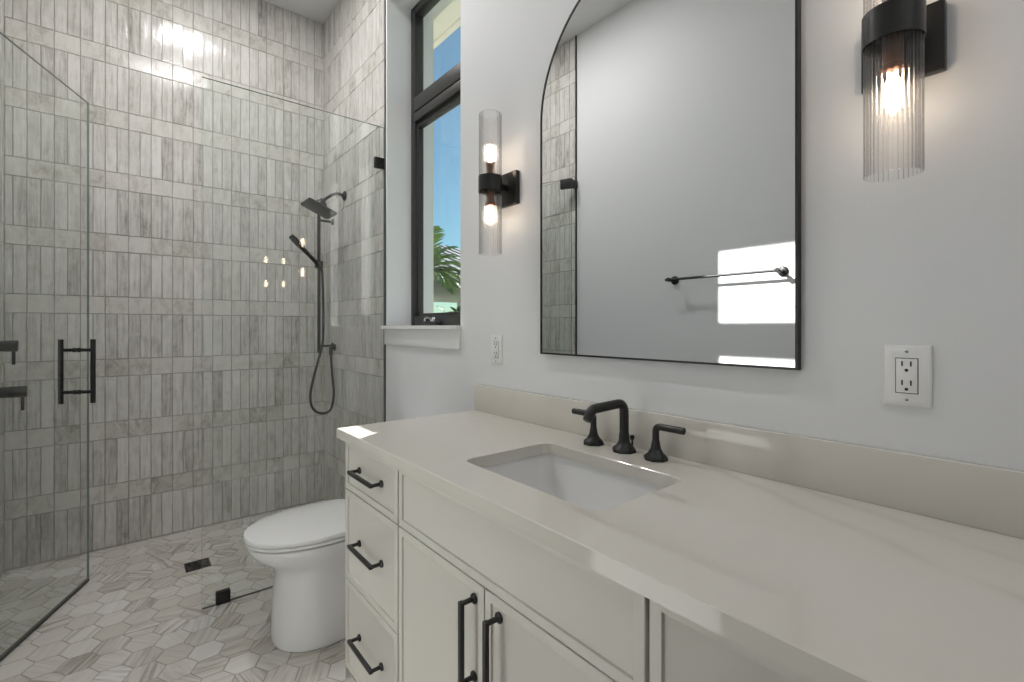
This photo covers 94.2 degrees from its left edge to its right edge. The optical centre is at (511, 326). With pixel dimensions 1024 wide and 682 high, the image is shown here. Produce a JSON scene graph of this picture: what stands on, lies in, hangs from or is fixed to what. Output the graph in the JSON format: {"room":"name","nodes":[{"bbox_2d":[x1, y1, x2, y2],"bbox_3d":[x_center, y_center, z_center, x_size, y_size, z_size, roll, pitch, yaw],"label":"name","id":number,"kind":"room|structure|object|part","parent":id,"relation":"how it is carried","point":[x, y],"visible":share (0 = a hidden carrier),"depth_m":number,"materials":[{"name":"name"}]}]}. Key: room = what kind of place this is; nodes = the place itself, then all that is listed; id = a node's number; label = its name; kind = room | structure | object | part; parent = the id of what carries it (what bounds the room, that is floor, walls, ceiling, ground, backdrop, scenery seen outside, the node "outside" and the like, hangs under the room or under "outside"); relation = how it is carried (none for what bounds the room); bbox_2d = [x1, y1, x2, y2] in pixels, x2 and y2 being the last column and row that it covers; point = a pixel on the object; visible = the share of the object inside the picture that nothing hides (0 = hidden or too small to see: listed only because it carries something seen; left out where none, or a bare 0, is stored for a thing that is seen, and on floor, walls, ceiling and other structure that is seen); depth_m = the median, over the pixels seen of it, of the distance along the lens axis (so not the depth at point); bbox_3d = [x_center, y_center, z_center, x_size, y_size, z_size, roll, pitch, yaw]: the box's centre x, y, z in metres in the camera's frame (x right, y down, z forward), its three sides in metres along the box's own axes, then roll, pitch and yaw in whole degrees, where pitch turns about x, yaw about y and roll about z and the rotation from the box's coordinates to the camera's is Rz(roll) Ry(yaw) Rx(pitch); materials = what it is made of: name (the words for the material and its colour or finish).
{"room":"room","nodes":[
{"label":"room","id":0,"kind":"room"},
{"bbox_2d":[0,0,4,579],"bbox_3d":[-1.007,-0.465,0.400,0.126,3.410,5.335,0,0,-39],"label":"wall","id":1,"kind":"structure","parent":0,"point":[2,17],"depth_m":2.37,"materials":[{"name":"grey paint"}]},
{"bbox_2d":[0,340,18,364],"bbox_3d":[-2.285,0.090,2.136,0.094,0.163,0.156,0,0,-39],"label":"shower valve","id":2,"kind":"object","parent":1,"relation":"attached to","point":[12,346],"visible":1,"depth_m":2.14,"materials":[{"name":"black metal"}]},
{"bbox_3d":[-2.259,0.139,2.157,0.013,0.065,0.014,0,0,-39],"label":"lever","id":3,"kind":"part","parent":2,"relation":"part of","materials":[{"name":"black metal"}]},
{"bbox_2d":[0,386,27,409],"bbox_3d":[-2.273,0.299,2.146,0.124,0.163,0.156,0,0,-39],"label":"shower valve","id":4,"kind":"object","parent":1,"relation":"attached to","point":[15,391],"visible":1,"depth_m":2.15,"materials":[{"name":"black metal"}]},
{"bbox_3d":[-2.236,0.347,2.175,0.013,0.065,0.014,0,0,-39],"label":"lever","id":5,"kind":"part","parent":4,"relation":"part of","materials":[{"name":"black metal"}]},
{"bbox_2d":[0,32,95,661],"bbox_3d":[-1.980,0.072,1.952,0.144,2.328,0.753,0,0,-12],"label":"shower door","id":6,"kind":"structure","parent":1,"relation":"attached to","point":[92,349],"depth_m":2.24,"materials":[{"name":"clear glass"}]},
{"bbox_3d":[-2.038,0.206,2.230,0.124,0.219,0.022,0,0,-17],"label":"handle","id":7,"kind":"part","parent":6,"relation":"part of","materials":[{"name":"black metal"}]},
{"bbox_2d":[4,0,323,570],"bbox_3d":[-1.997,-0.465,2.958,1.591,3.410,0.122,0,0,-39],"label":"wall","id":8,"kind":"structure","parent":0,"point":[203,302],"depth_m":2.81,"materials":[{"name":"grey tile"}]},
{"bbox_2d":[0,500,355,681],"bbox_3d":[-0.301,1.300,0.977,1.950,0.120,5.335,0,0,-39],"label":"floor","id":9,"kind":"structure","parent":0,"point":[139,616],"depth_m":2.01,"materials":[{"name":"tile"}]},
{"bbox_2d":[184,557,211,572],"bbox_3d":[-1.637,1.238,2.479,0.110,0.003,0.110,0,0,-39],"label":"floor drain","id":10,"kind":"object","parent":9,"relation":"on","point":[197,565],"visible":1,"depth_m":2.48,"materials":[{"name":"black metal"}]},
{"bbox_2d":[243,499,344,651],"bbox_3d":[-0.736,0.857,2.040,0.732,0.764,0.394,0,0,-39],"label":"toilet","id":11,"kind":"object","parent":9,"relation":"on","point":[304,546],"visible":0.45,"depth_m":1.83,"materials":[{"name":"white ceramic"}]},
{"bbox_3d":[-0.837,0.806,1.957,0.470,0.021,0.394,0,0,-39],"label":"lid","id":12,"kind":"part","parent":11,"relation":"part of","materials":[{"name":"white plastic"}]},
{"bbox_3d":[-0.838,0.825,1.956,0.462,0.014,0.390,0,0,-39],"label":"seat","id":13,"kind":"part","parent":11,"relation":"part of","materials":[{"name":"white plastic"}]},
{"bbox_2d":[345,442,807,681],"bbox_3d":[0.136,0.798,1.107,0.567,0.882,1.526,0,0,-39],"label":"vanity cabinet","id":14,"kind":"object","parent":9,"relation":"on","point":[438,588],"visible":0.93,"depth_m":0.95,"materials":[{"name":"grey wood"}]},
{"bbox_3d":[-0.332,0.798,1.707,0.532,0.882,0.005,0,0,-39],"label":"panel","id":15,"kind":"part","parent":14,"relation":"part of","materials":[{"name":"beige paint"}]},
{"bbox_3d":[-0.428,0.948,1.380,0.039,0.021,0.181,0,0,-39],"label":"handle","id":16,"kind":"part","parent":14,"relation":"part of","materials":[{"name":"black metal"}]},
{"bbox_3d":[-0.428,0.661,1.380,0.039,0.021,0.181,0,0,-39],"label":"handle","id":17,"kind":"part","parent":14,"relation":"part of","materials":[{"name":"black metal"}]},
{"bbox_3d":[-0.428,0.438,1.380,0.039,0.021,0.181,0,0,-39],"label":"handle","id":18,"kind":"part","parent":14,"relation":"part of","materials":[{"name":"black metal"}]},
{"bbox_3d":[-0.410,0.948,1.394,0.019,0.284,0.375,0,0,-39],"label":"drawer","id":19,"kind":"part","parent":14,"relation":"part of","materials":[{"name":"beige paint"}]},
{"bbox_3d":[-0.410,0.661,1.394,0.019,0.284,0.375,0,0,-39],"label":"drawer","id":20,"kind":"part","parent":14,"relation":"part of","materials":[{"name":"beige paint"}]},
{"bbox_3d":[-0.410,0.438,1.394,0.019,0.156,0.375,0,0,-39],"label":"drawer","id":21,"kind":"part","parent":14,"relation":"part of","materials":[{"name":"beige paint"}]},
{"bbox_3d":[-0.168,0.804,1.098,0.019,0.571,0.378,0,0,-39],"label":"door","id":22,"kind":"part","parent":14,"relation":"part of","materials":[{"name":"beige paint"}]},
{"bbox_3d":[-0.091,0.638,0.967,0.039,0.181,0.021,0,0,-39],"label":"handle","id":23,"kind":"part","parent":14,"relation":"part of","materials":[{"name":"black metal"}]},
{"bbox_3d":[-0.038,0.638,0.902,0.039,0.181,0.021,0,0,-39],"label":"handle","id":24,"kind":"part","parent":14,"relation":"part of","materials":[{"name":"black metal"}]},
{"bbox_3d":[0.072,0.804,0.804,0.019,0.571,0.374,0,0,-39],"label":"door","id":25,"kind":"part","parent":14,"relation":"part of","materials":[{"name":"beige paint"}]},
{"bbox_2d":[337,384,1023,681],"bbox_3d":[0.139,0.290,1.111,0.556,0.132,1.545,0,0,-39],"label":"countertop","id":26,"kind":"structure","parent":14,"relation":"on","point":[823,560],"depth_m":0.76,"materials":[{"name":"stone"}]},
{"bbox_2d":[483,454,663,509],"bbox_3d":[0.125,0.434,1.092,0.329,0.155,0.471,0,0,-39],"label":"sink basin","id":27,"kind":"object","parent":26,"relation":"in","point":[586,486],"visible":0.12,"depth_m":1.25,"materials":[{"name":"white ceramic"}]},
{"bbox_2d":[572,399,685,462],"bbox_3d":[0.246,0.256,1.212,0.188,0.139,0.352,0,0,-39],"label":"bathroom faucet","id":28,"kind":"object","parent":26,"relation":"on","point":[655,453],"visible":1,"depth_m":1.22,"materials":[{"name":"black metal"}]},
{"bbox_3d":[0.212,0.281,1.345,0.054,0.090,0.103,0,0,-39],"label":"lever handle","id":29,"kind":"part","parent":28,"relation":"part of","materials":[{"name":"black metal"}]},
{"bbox_3d":[0.246,0.256,1.208,0.182,0.139,0.058,0,0,-39],"label":"spout","id":30,"kind":"part","parent":28,"relation":"part of","materials":[{"name":"black metal"}]},
{"bbox_3d":[0.319,0.305,1.263,0.012,0.039,0.012,0,0,-39],"label":"lift rod","id":31,"kind":"part","parent":28,"relation":"part of","materials":[{"name":"black metal"}]},
{"bbox_3d":[0.369,0.281,1.152,0.054,0.090,0.103,0,0,-39],"label":"lever handle","id":32,"kind":"part","parent":28,"relation":"part of","materials":[{"name":"black metal"}]},
{"bbox_3d":[0.311,0.438,0.512,0.019,0.156,0.369,0,0,-39],"label":"drawer","id":33,"kind":"part","parent":14,"relation":"part of","materials":[{"name":"beige paint"}]},
{"bbox_2d":[263,0,339,23],"bbox_3d":[-0.301,-2.245,0.977,1.950,0.150,5.335,0,0,-39],"label":"ceiling","id":34,"kind":"structure","parent":0,"point":[319,11],"depth_m":3.23,"materials":[{"name":"white paint"}]},
{"bbox_2d":[432,0,453,312],"bbox_3d":[-0.366,-0.435,2.607,0.012,3.850,7.500,0,0,-39],"label":"wall","id":35,"kind":"structure","parent":0,"point":[451,1],"depth_m":2.71,"materials":[{"name":"white paint"}]},
{"bbox_2d":[433,0,460,49],"bbox_3d":[-0.113,-2.440,2.813,0.675,0.200,7.500,0,0,-39],"label":"roof eave","id":36,"kind":"object","parent":35,"relation":"attached to","point":[448,20],"depth_m":3.69,"materials":[{"name":"grey paint"}]},
{"bbox_2d":[324,0,1023,500],"bbox_3d":[0.349,-0.465,1.509,0.270,3.410,5.335,0,0,-39],"label":"wall","id":37,"kind":"structure","parent":0,"point":[896,254],"depth_m":0.98,"materials":[{"name":"white paint"}]},
{"bbox_2d":[202,77,383,609],"bbox_3d":[-1.034,0.071,2.358,0.846,2.338,0.026,0,0,-39],"label":"glass panel","id":38,"kind":"object","parent":37,"relation":"attached to","point":[222,596],"visible":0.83,"depth_m":2.46,"materials":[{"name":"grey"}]},
{"bbox_2d":[289,234,334,414],"bbox_3d":[-1.302,-0.008,3.102,0.277,1.154,0.123,0,0,-39],"label":"shower","id":39,"kind":"object","parent":37,"relation":"attached to","point":[294,239],"visible":1,"depth_m":3.13,"materials":[{"name":"black metal"}]},
{"bbox_2d":[301,191,346,218],"bbox_3d":[-1.178,-0.789,3.002,0.253,0.183,0.184,0,0,-39],"label":"shower","id":40,"kind":"object","parent":37,"relation":"attached to","point":[319,206],"visible":1,"depth_m":2.97,"materials":[{"name":"black metal"}]},
{"bbox_3d":[-1.208,-0.739,2.977,0.173,0.082,0.184,0,0,-39],"label":"spray plate","id":41,"kind":"part","parent":40,"relation":"part of","materials":[{"name":"black metal"}]},
{"bbox_3d":[-1.145,-0.826,3.034,0.136,0.080,0.021,0,0,-42],"label":"arm","id":42,"kind":"part","parent":40,"relation":"part of","materials":[{"name":"black metal"}]},
{"bbox_2d":[315,214,333,352],"bbox_3d":[-1.264,-0.295,3.203,0.133,0.938,0.092,0,0,-39],"label":"slide bar","id":43,"kind":"object","parent":37,"relation":"attached to","point":[319,220],"visible":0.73,"depth_m":3.20,"materials":[{"name":"black metal"}]},
{"bbox_3d":[-1.300,-0.295,3.204,0.021,0.938,0.021,0,0,-39],"label":"rail","id":44,"kind":"part","parent":43,"relation":"part of","materials":[{"name":"black metal"}]},
{"bbox_2d":[329,344,335,354],"bbox_3d":[-1.217,0.152,3.218,0.040,0.076,0.048,0,0,-39],"label":"outlet","id":45,"kind":"object","parent":37,"relation":"attached to","point":[331,348],"visible":1,"depth_m":3.21,"materials":[{"name":"black metal"}]},
{"bbox_2d":[384,0,385,421],"bbox_3d":[-0.669,-0.465,2.561,0.036,3.410,0.008,0,0,-39],"label":"trim","id":46,"kind":"structure","parent":37,"relation":"attached to","point":[384,0],"depth_m":2.55,"materials":[{"name":"black metal"}]},
{"bbox_2d":[381,325,460,348],"bbox_3d":[-0.399,0.043,2.300,0.169,0.100,0.732,0,0,-39],"label":"trim","id":47,"kind":"structure","parent":37,"relation":"attached to","point":[419,335],"depth_m":2.19,"materials":[{"name":"white wood"}]},
{"bbox_2d":[411,0,460,325],"bbox_3d":[-0.335,-0.878,2.348,0.118,1.743,0.714,0,0,-39],"label":"window","id":48,"kind":"structure","parent":37,"relation":"in","point":[428,105],"depth_m":2.59,"materials":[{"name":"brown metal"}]},
{"bbox_3d":[-0.416,-0.039,2.390,0.024,0.029,0.136,0,0,-28],"label":"crank handle","id":49,"kind":"part","parent":48,"relation":"part of","materials":[{"name":"silver metal"}]},
{"bbox_3d":[-0.310,-0.586,2.368,0.030,1.058,0.624,0,0,-39],"label":"sash","id":50,"kind":"part","parent":48,"relation":"part of","materials":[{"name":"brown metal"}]},
{"bbox_2d":[491,335,502,364],"bbox_3d":[-0.059,0.085,1.787,0.009,0.109,0.067,0,0,-39],"label":"wall outlet","id":51,"kind":"object","parent":37,"relation":"attached to","point":[496,340],"visible":1,"depth_m":1.78,"materials":[{"name":"white plastic"}]},
{"bbox_2d":[493,341,497,357],"bbox_3d":[-0.061,0.085,1.785,0.003,0.061,0.030,0,0,-39],"label":"receptacle","id":52,"kind":"object","parent":51,"relation":"attached to","point":[495,343],"depth_m":1.78,"materials":[{"name":"white plastic"}]},
{"bbox_2d":[478,145,519,223],"bbox_3d":[-0.060,-0.501,1.691,0.132,0.492,0.118,0,0,-39],"label":"wall sconce","id":53,"kind":"object","parent":37,"relation":"attached to","point":[506,187],"visible":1,"depth_m":1.67,"materials":[{"name":"black metal"}]},
{"bbox_2d":[485,189,494,223],"bbox_3d":[-0.076,-0.429,1.673,0.035,0.134,0.035,0,0,-39],"label":"bulb","id":54,"kind":"object","parent":53,"relation":"attached to","point":[490,203],"depth_m":1.66,"materials":[{"name":"white glass"}]},
{"bbox_2d":[485,145,494,172],"bbox_3d":[-0.076,-0.573,1.673,0.035,0.134,0.035,0,0,-39],"label":"bulb","id":55,"kind":"object","parent":53,"relation":"attached to","point":[490,165],"depth_m":1.66,"materials":[{"name":"white glass"}]},
{"bbox_3d":[-0.034,-0.501,1.708,0.036,0.024,0.024,0,0,-39],"label":"arm","id":56,"kind":"part","parent":53,"relation":"part of","materials":[{"name":"black metal"}]},
{"bbox_2d":[540,0,800,369],"bbox_3d":[0.347,-0.486,1.283,0.018,1.150,0.778,0,0,-39],"label":"wall mirror","id":57,"kind":"object","parent":37,"relation":"attached to","point":[670,130],"visible":1,"depth_m":1.19,"materials":[{"name":"black metal"}]},
{"bbox_2d":[474,384,1023,538],"bbox_3d":[0.347,0.275,1.281,0.020,0.101,1.545,0,0,-39],"label":"backsplash","id":58,"kind":"structure","parent":37,"relation":"attached to","point":[981,496],"depth_m":0.94,"materials":[{"name":"stone"}]},
{"bbox_2d":[861,0,946,177],"bbox_3d":[0.655,-0.501,0.817,0.132,0.492,0.118,0,0,-39],"label":"wall sconce","id":59,"kind":"object","parent":37,"relation":"attached to","point":[903,41],"visible":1,"depth_m":0.80,"materials":[{"name":"black metal"}]},
{"bbox_2d":[880,30,905,111],"bbox_3d":[0.639,-0.429,0.798,0.035,0.134,0.035,0,0,-39],"label":"bulb","id":60,"kind":"object","parent":59,"relation":"attached to","point":[893,62],"depth_m":0.79,"materials":[{"name":"white glass"}]},
{"bbox_3d":[0.639,-0.376,0.798,0.080,0.242,0.080,0,0,-39],"label":"lamp shade","id":61,"kind":"part","parent":59,"relation":"part of","materials":[{"name":"clear glass"}]},
{"bbox_2d":[884,345,931,408],"bbox_3d":[0.706,0.087,0.851,0.009,0.109,0.067,0,0,-39],"label":"wall outlet","id":62,"kind":"object","parent":37,"relation":"attached to","point":[907,368],"visible":1,"depth_m":0.85,"materials":[{"name":"white plastic"}]},
{"bbox_2d":[896,358,917,393],"bbox_3d":[0.704,0.087,0.849,0.003,0.061,0.030,0,0,-39],"label":"receptacle","id":63,"kind":"object","parent":62,"relation":"attached to","point":[906,368],"depth_m":0.85,"materials":[{"name":"white plastic"}]},
{"label":"outside","id":64,"kind":"structure","parent":0,"visible":0},
{"bbox_3d":[11.104,1.565,34.904,58.630,0.150,120.000,0,0,-39],"label":"ground","id":65,"kind":"structure","parent":64,"visible":0},
{"bbox_2d":[433,225,460,294],"bbox_3d":[-1.657,-0.147,9.028,1.933,3.284,1.782,0,0,-39],"label":"palm tree","id":66,"kind":"object","parent":65,"relation":"on","point":[444,279],"visible":0.3,"depth_m":8.84,"materials":[{"name":"green plant"}]},
{"bbox_2d":[433,244,460,311],"bbox_3d":[-4.452,-1.303,22.831,13.400,5.586,12.407,0,0,-39],"label":"pavilion","id":67,"kind":"object","parent":65,"relation":"on","point":[440,294],"visible":0.02,"depth_m":22.07,"materials":[{"name":"grey"}]},
{"bbox_2d":[436,306,460,311],"bbox_3d":[-1.587,0.456,13.245,1.372,2.073,1.334,0,0,-39],"label":"shrub","id":68,"kind":"object","parent":65,"relation":"on","point":[452,308],"visible":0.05,"depth_m":12.89,"materials":[{"name":"green plant"}]}
]}

